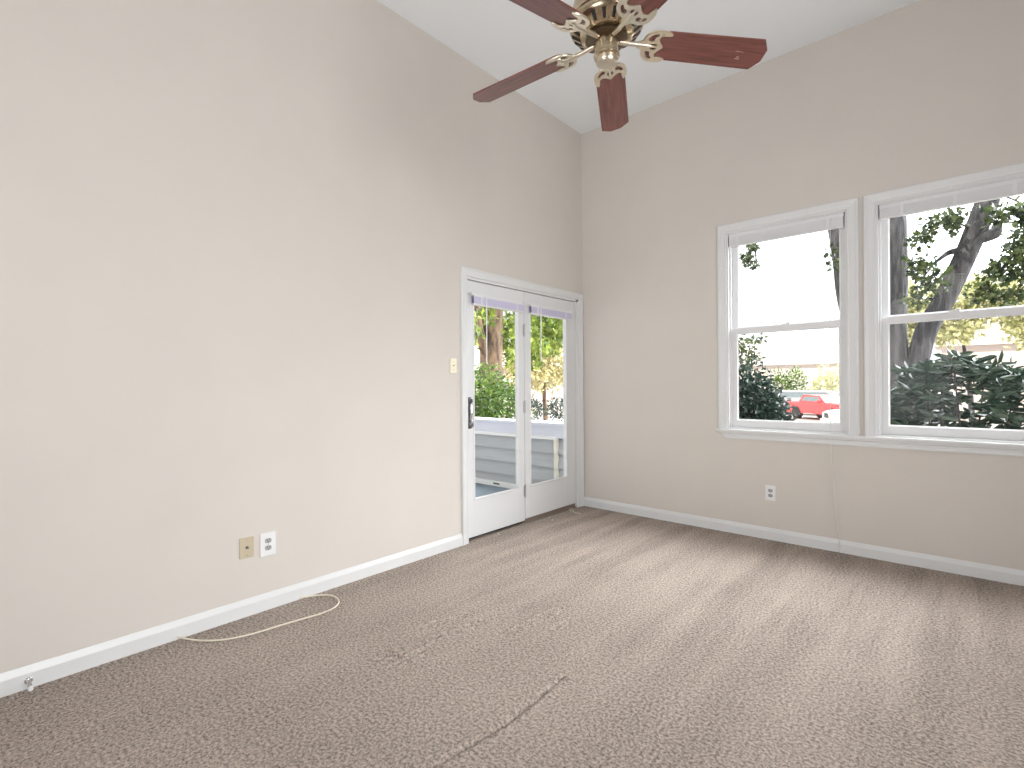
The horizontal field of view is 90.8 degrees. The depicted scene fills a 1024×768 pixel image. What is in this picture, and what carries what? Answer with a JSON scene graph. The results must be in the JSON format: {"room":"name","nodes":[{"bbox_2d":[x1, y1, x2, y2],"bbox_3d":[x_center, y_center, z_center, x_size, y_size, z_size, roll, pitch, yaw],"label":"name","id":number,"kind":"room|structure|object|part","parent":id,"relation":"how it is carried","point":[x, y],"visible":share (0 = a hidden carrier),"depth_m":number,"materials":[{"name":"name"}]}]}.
{"room":"empty living room","nodes":[
{"label":"empty living room","id":0,"kind":"room"},
{"bbox_2d":[0,0,581,673],"bbox_3d":[-1.466,-0.643,2.752,0.150,3.744,6.700,0,0,41],"label":"wall","id":1,"kind":"structure","parent":0,"point":[236,236],"depth_m":2.64,"materials":[{"name":"beige paint"}]},
{"bbox_2d":[0,534,462,697],"bbox_3d":[-1.946,1.187,2.074,0.013,0.090,4.734,0,0,41],"label":"baseboard","id":2,"kind":"structure","parent":1,"relation":"attached to","point":[11,682],"depth_m":2.50,"materials":[{"name":"white wood"}]},
{"bbox_2d":[24,677,33,690],"bbox_3d":[-1.931,1.198,2.022,0.080,0.027,0.026,0,0,41],"label":"door stop","id":3,"kind":"object","parent":2,"relation":"attached to","point":[28,680],"visible":1,"depth_m":2.03,"materials":[{"name":"silver metal"}]},
{"bbox_2d":[239,536,253,559],"bbox_3d":[-1.405,0.865,2.682,0.022,0.110,0.072,0,0,41],"label":"cable plate","id":4,"kind":"object","parent":1,"relation":"attached to","point":[246,545],"visible":1,"depth_m":2.68,"materials":[{"name":"beige plastic"}]},
{"bbox_2d":[260,531,275,556],"bbox_3d":[-1.337,0.872,2.768,0.010,0.128,0.084,0,0,41],"label":"wall outlet","id":5,"kind":"object","parent":1,"relation":"attached to","point":[267,540],"visible":1,"depth_m":2.77,"materials":[{"name":"white plastic"}]},
{"bbox_2d":[450,358,456,372],"bbox_3d":[-0.436,-0.142,3.786,0.019,0.112,0.064,0,0,41],"label":"light switch","id":6,"kind":"object","parent":1,"relation":"attached to","point":[453,362],"visible":1,"depth_m":3.79,"materials":[{"name":"beige plastic"}]},
{"bbox_2d":[467,280,525,538],"bbox_3d":[-0.120,0.198,4.176,0.084,2.026,0.702,0,0,41],"label":"door","id":7,"kind":"structure","parent":1,"relation":"in","point":[489,513],"depth_m":4.20,"materials":[{"name":"white paint"}]},
{"bbox_3d":[-0.331,0.218,3.928,0.008,0.248,0.038,0,0,41],"label":"handle plate","id":8,"kind":"part","parent":7,"relation":"part of","materials":[{"name":"grey metal"}]},
{"bbox_2d":[468,292,525,363],"bbox_3d":[-0.108,-0.444,4.156,0.046,0.549,0.660,0,0,41],"label":"door blind","id":9,"kind":"object","parent":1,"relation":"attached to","point":[476,299],"visible":1,"depth_m":4.10,"materials":[{"name":"white"}]},
{"bbox_3d":[-0.108,-0.632,4.169,0.029,0.012,0.608,0,0,41],"label":"rail","id":10,"kind":"part","parent":9,"relation":"part of","materials":[{"name":"white plastic"}]},
{"bbox_2d":[460,266,583,545],"bbox_3d":[0.110,0.156,4.514,0.168,2.126,1.655,0,0,41],"label":"door frame","id":11,"kind":"structure","parent":1,"relation":"attached to","point":[465,272],"depth_m":4.26,"materials":[{"name":"white wood"}]},
{"bbox_2d":[524,292,575,521],"bbox_3d":[0.355,0.195,4.739,0.050,2.026,0.777,0,0,41],"label":"door","id":12,"kind":"structure","parent":1,"relation":"in","point":[548,497],"depth_m":4.78,"materials":[{"name":"white paint"}]},
{"bbox_2d":[528,303,573,360],"bbox_3d":[0.374,-0.469,4.702,0.045,0.504,0.662,0,0,41],"label":"door blind","id":13,"kind":"object","parent":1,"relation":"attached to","point":[538,310],"visible":1,"depth_m":4.64,"materials":[{"name":"white"}]},
{"bbox_3d":[0.368,-0.635,4.707,0.029,0.012,0.636,0,0,41],"label":"rail","id":14,"kind":"part","parent":13,"relation":"part of","materials":[{"name":"white plastic"}]},
{"bbox_2d":[0,506,1023,767],"bbox_3d":[0.549,1.272,0.980,5.500,0.130,6.700,0,0,41],"label":"floor","id":15,"kind":"structure","parent":0,"point":[594,637],"depth_m":2.14,"materials":[{"name":"carpet"}]},
{"bbox_2d":[177,594,339,641],"bbox_3d":[-1.263,1.218,2.624,0.284,0.012,0.751,0,0,41],"label":"loose cable","id":16,"kind":"object","parent":15,"relation":"on","point":[318,594],"visible":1,"depth_m":2.54,"materials":[{"name":"beige plastic"}]},
{"bbox_2d":[469,506,576,542],"bbox_3d":[0.099,1.214,4.509,0.150,0.010,1.479,0,0,41],"label":"threshold","id":17,"kind":"object","parent":15,"relation":"on","point":[523,522],"visible":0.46,"depth_m":4.31,"materials":[{"name":"brown"}]},
{"bbox_2d":[377,0,918,133],"bbox_3d":[0.526,-2.627,0.980,5.500,0.200,6.700,0,0,41],"label":"ceiling","id":18,"kind":"structure","parent":0,"point":[502,38],"depth_m":3.64,"materials":[{"name":"white paint"}]},
{"bbox_2d":[473,0,766,131],"bbox_3d":[0.316,-1.866,1.899,1.159,1.319,1.160,0,0,41],"label":"ceiling fan","id":19,"kind":"object","parent":18,"relation":"hanging from","point":[602,28],"visible":1,"depth_m":1.90,"materials":[{"name":"brown wood"}]},
{"bbox_3d":[0.037,-1.272,2.105,0.463,0.006,0.131,-5,10,33],"label":"blade","id":20,"kind":"part","parent":19,"relation":"part of","materials":[{"name":"brown wood"}]},
{"bbox_3d":[0.062,-1.272,1.660,0.463,0.006,0.131,-5,16,-39],"label":"blade","id":21,"kind":"part","parent":19,"relation":"part of","materials":[{"name":"brown wood"}]},
{"bbox_3d":[0.452,-1.274,2.267,0.131,0.006,0.463,-13,-7,14],"label":"blade","id":22,"kind":"part","parent":19,"relation":"part of","materials":[{"name":"brown wood"}]},
{"bbox_3d":[0.493,-1.274,1.547,0.131,0.006,0.463,13,-1,-22],"label":"blade","id":23,"kind":"part","parent":19,"relation":"part of","materials":[{"name":"brown wood"}]},
{"bbox_3d":[0.734,-1.276,1.922,0.463,0.006,0.131,3,-13,-3],"label":"blade","id":24,"kind":"part","parent":19,"relation":"part of","materials":[{"name":"brown wood"}]},
{"bbox_2d":[581,0,1023,570],"bbox_3d":[2.764,-0.668,3.383,5.350,3.744,0.150,0,0,41],"label":"wall","id":25,"kind":"structure","parent":0,"point":[921,91],"depth_m":3.90,"materials":[{"name":"beige paint"}]},
{"bbox_2d":[765,485,775,500],"bbox_3d":[2.018,0.844,3.944,0.074,0.118,0.010,0,0,41],"label":"wall outlet","id":26,"kind":"object","parent":25,"relation":"attached to","point":[770,491],"visible":1,"depth_m":3.94,"materials":[{"name":"white plastic"}]},
{"bbox_2d":[584,497,1023,585],"bbox_3d":[2.664,1.159,3.372,5.200,0.090,0.013,0,0,41],"label":"baseboard","id":27,"kind":"structure","parent":25,"relation":"attached to","point":[967,568],"depth_m":3.67,"materials":[{"name":"white wood"}]},
{"bbox_2d":[715,428,1023,447],"bbox_3d":[2.640,0.366,3.372,2.516,0.020,0.038,0,0,41],"label":"window sill","id":28,"kind":"structure","parent":25,"relation":"attached to","point":[716,429],"depth_m":3.44,"materials":[{"name":"white wood"}]},
{"bbox_2d":[717,197,1023,456],"bbox_3d":[2.691,-0.447,3.435,2.480,1.754,0.170,0,0,41],"label":"window","id":29,"kind":"structure","parent":25,"relation":"in","point":[728,260],"depth_m":3.76,"materials":[{"name":"white plastic"}]},
{"bbox_2d":[729,212,843,552],"bbox_3d":[2.080,-0.015,3.879,0.800,2.444,0.074,0,0,41],"label":"window blind","id":30,"kind":"object","parent":29,"relation":"attached to","point":[834,221],"visible":1,"depth_m":3.83,"materials":[{"name":"white"}]},
{"bbox_3d":[2.088,-1.139,3.897,0.796,0.012,0.025,0,0,41],"label":"rail","id":31,"kind":"part","parent":30,"relation":"part of","materials":[{"name":"white plastic"}]},
{"bbox_3d":[2.330,-0.010,3.640,0.058,2.409,0.047,0,0,41],"label":"lift cord","id":32,"kind":"part","parent":30,"relation":"part of","materials":[{"name":"white fabric"}]},
{"bbox_3d":[2.145,-0.836,3.957,0.807,0.806,0.032,0,0,41],"label":"sash","id":33,"kind":"part","parent":29,"relation":"part of","materials":[{"name":"white plastic"}]},
{"bbox_3d":[2.126,-0.062,3.930,0.807,0.812,0.032,0,0,41],"label":"sash","id":34,"kind":"part","parent":29,"relation":"part of","materials":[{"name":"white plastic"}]},
{"bbox_2d":[879,177,1023,219],"bbox_3d":[3.028,-1.193,3.065,1.300,0.099,0.028,0,0,41],"label":"window blind","id":35,"kind":"object","parent":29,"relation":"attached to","point":[1014,187],"visible":1,"depth_m":3.23,"materials":[{"name":"white plastic"}]},
{"bbox_3d":[3.028,-1.151,3.065,1.296,0.012,0.025,0,0,41],"label":"rail","id":36,"kind":"part","parent":35,"relation":"part of","materials":[{"name":"white plastic"}]},
{"bbox_2d":[863,162,1023,443],"bbox_3d":[3.067,-0.486,3.103,1.477,1.680,0.168,0,0,41],"label":"window","id":37,"kind":"structure","parent":25,"relation":"in","point":[878,319],"depth_m":3.49,"materials":[{"name":"white plastic"}]},
{"bbox_3d":[3.085,-0.841,3.126,1.309,0.806,0.032,0,0,41],"label":"sash","id":38,"kind":"part","parent":37,"relation":"part of","materials":[{"name":"white plastic"}]},
{"bbox_3d":[3.065,-0.068,3.099,1.309,0.812,0.032,0,0,41],"label":"sash","id":39,"kind":"part","parent":37,"relation":"part of","materials":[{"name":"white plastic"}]},
{"label":"outside","id":40,"kind":"structure","parent":0,"visible":0},
{"bbox_2d":[504,413,1023,428],"bbox_3d":[20.605,2.098,27.568,120.000,0.300,120.000,0,0,41],"label":"ground","id":41,"kind":"structure","parent":40,"point":[806,417],"depth_m":30.00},
{"bbox_2d":[475,361,535,418],"bbox_3d":[-0.643,0.731,10.237,2.797,2.691,1.812,0,0,-35],"label":"round bush","id":42,"kind":"object","parent":41,"relation":"on","point":[490,399],"visible":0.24,"depth_m":10.00,"materials":[{"name":"green plant"}]},
{"bbox_2d":[474,305,548,417],"bbox_3d":[-0.476,-2.318,14.290,5.662,8.981,5.778,0,0,41],"label":"tree","id":43,"kind":"object","parent":41,"relation":"on","point":[495,332],"visible":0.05,"depth_m":13.89,"materials":[{"name":"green plant"}]},
{"bbox_2d":[474,345,562,412],"bbox_3d":[-2.603,-0.715,40.958,14.800,5.600,7.840,0,0,1],"label":"house","id":44,"kind":"structure","parent":41,"relation":"on","point":[538,396],"depth_m":37.36,"materials":[{"name":"white"}]},
{"bbox_2d":[503,310,562,375],"bbox_3d":[1.494,-0.989,17.301,4.064,6.107,4.024,0,0,-21],"label":"leafy tree","id":45,"kind":"object","parent":41,"relation":"on","point":[553,329],"visible":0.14,"depth_m":16.42,"materials":[{"name":"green plant"}]},
{"bbox_2d":[503,344,562,420],"bbox_3d":[1.683,-0.543,27.391,3.694,5.228,6.296,0,0,41],"label":"tree","id":46,"kind":"object","parent":41,"relation":"on","point":[554,372],"visible":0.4,"depth_m":27.05,"materials":[{"name":"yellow plant"}]},
{"bbox_2d":[531,394,547,419],"bbox_3d":[0.755,1.014,20.961,1.376,1.301,1.285,0,0,-20],"label":"shrub","id":47,"kind":"object","parent":41,"relation":"on","point":[536,406],"visible":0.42,"depth_m":20.81,"materials":[{"name":"green plant"}]},
{"bbox_2d":[547,395,562,420],"bbox_3d":[2.136,1.066,22.584,1.412,1.271,1.399,0,0,41],"label":"shrub","id":48,"kind":"object","parent":41,"relation":"on","point":[554,413],"visible":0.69,"depth_m":22.43,"materials":[{"name":"green plant"}]},
{"bbox_2d":[739,333,767,407],"bbox_3d":[5.369,0.412,11.722,0.983,3.252,0.896,0,0,5],"label":"shrub","id":49,"kind":"object","parent":41,"relation":"on","point":[752,338],"visible":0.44,"depth_m":11.54,"materials":[{"name":"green plant"}]},
{"bbox_2d":[739,351,798,420],"bbox_3d":[2.947,0.799,6.691,1.611,2.519,1.223,0,0,41],"label":"bush","id":50,"kind":"object","parent":41,"relation":"on","point":[757,403],"visible":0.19,"depth_m":6.26,"materials":[{"name":"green plant"}]},
{"bbox_2d":[765,361,808,401],"bbox_3d":[20.167,0.326,37.228,3.111,4.169,1.930,0,0,41],"label":"shrub","id":51,"kind":"object","parent":41,"relation":"on","point":[789,382],"visible":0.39,"depth_m":36.96,"materials":[{"name":"green plant"}]},
{"bbox_2d":[739,336,838,392],"bbox_3d":[26.292,-1.285,49.864,18.800,6.400,7.840,0,0,41],"label":"house","id":52,"kind":"structure","parent":41,"relation":"on","point":[804,353],"depth_m":46.39,"materials":[{"name":"white"}]},
{"bbox_2d":[775,390,838,414],"bbox_3d":[19.887,1.153,32.732,2.130,1.600,4.790,0,0,-43],"label":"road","id":53,"kind":"structure","parent":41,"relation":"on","point":[795,395],"depth_m":32.89,"materials":[{"name":"grey paint"}]},
{"bbox_2d":[787,395,838,417],"bbox_3d":[17.819,1.265,28.522,2.030,1.400,4.390,0,0,-9],"label":"truck","id":54,"kind":"object","parent":41,"relation":"on","point":[810,404],"visible":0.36,"depth_m":28.55,"materials":[{"name":"red paint"}]},
{"bbox_2d":[807,360,838,391],"bbox_3d":[23.363,0.307,35.806,4.231,4.341,1.997,0,0,41],"label":"shrub","id":55,"kind":"object","parent":41,"relation":"on","point":[815,384],"visible":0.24,"depth_m":36.30,"materials":[{"name":"yellow plant"}]},
{"bbox_2d":[739,195,1023,421],"bbox_3d":[4.831,-1.333,6.485,3.439,6.963,1.532,0,0,41],"label":"maple tree","id":56,"kind":"object","parent":41,"relation":"on","point":[976,232],"visible":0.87,"depth_m":6.06,"materials":[{"name":"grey plant"}]},
{"bbox_2d":[820,406,957,426],"bbox_3d":[15.405,1.309,20.928,4.290,1.340,2.030,0,0,21],"label":"car","id":57,"kind":"object","parent":41,"relation":"on","point":[834,413],"visible":0.17,"depth_m":20.86,"materials":[{"name":"white paint"}]},
{"bbox_2d":[838,348,1023,429],"bbox_3d":[4.319,0.858,4.473,2.384,2.384,1.627,0,0,41],"label":"rhododendron","id":58,"kind":"object","parent":41,"relation":"on","point":[1001,381],"visible":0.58,"depth_m":4.35,"materials":[{"name":"green plant"}]},
{"bbox_2d":[907,266,1023,421],"bbox_3d":[15.076,-1.048,16.464,5.960,6.066,2.435,0,0,34],"label":"sunlit tree","id":59,"kind":"object","parent":41,"relation":"on","point":[962,330],"visible":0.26,"depth_m":16.21,"materials":[{"name":"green plant"}]},
{"bbox_2d":[934,317,1023,419],"bbox_3d":[32.401,-1.271,26.435,15.800,6.300,8.840,0,0,41],"label":"house","id":60,"kind":"structure","parent":41,"relation":"on","point":[992,344],"depth_m":27.16,"materials":[{"name":"white"}]},
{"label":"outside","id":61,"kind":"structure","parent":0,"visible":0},
{"bbox_2d":[475,483,570,536],"bbox_3d":[-1.821,1.371,5.507,4.050,0.120,3.640,0,0,41],"label":"floor","id":62,"kind":"structure","parent":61,"point":[480,489],"depth_m":6.28,"materials":[{"name":"blue paint"}]},
{"bbox_2d":[475,417,563,488],"bbox_3d":[-0.553,0.876,6.943,4.050,0.855,0.285,0,0,41],"label":"wall","id":63,"kind":"structure","parent":62,"relation":"on","point":[495,442],"depth_m":6.36,"materials":[{"name":"grey wood"}]},
{"bbox_3d":[-0.817,1.274,7.046,3.515,0.062,0.042,0,0,41],"label":"trim","id":64,"kind":"part","parent":63,"relation":"part of","materials":[{"name":"white"}]},
{"bbox_3d":[-0.804,0.631,7.031,3.560,0.037,0.042,0,0,41],"label":"trim","id":65,"kind":"part","parent":63,"relation":"part of","materials":[{"name":"white wood"}]},
{"bbox_3d":[0.515,0.967,5.867,0.045,0.660,0.042,0,0,41],"label":"corner trim","id":66,"kind":"part","parent":63,"relation":"part of","materials":[{"name":"beige wood"}]}
]}

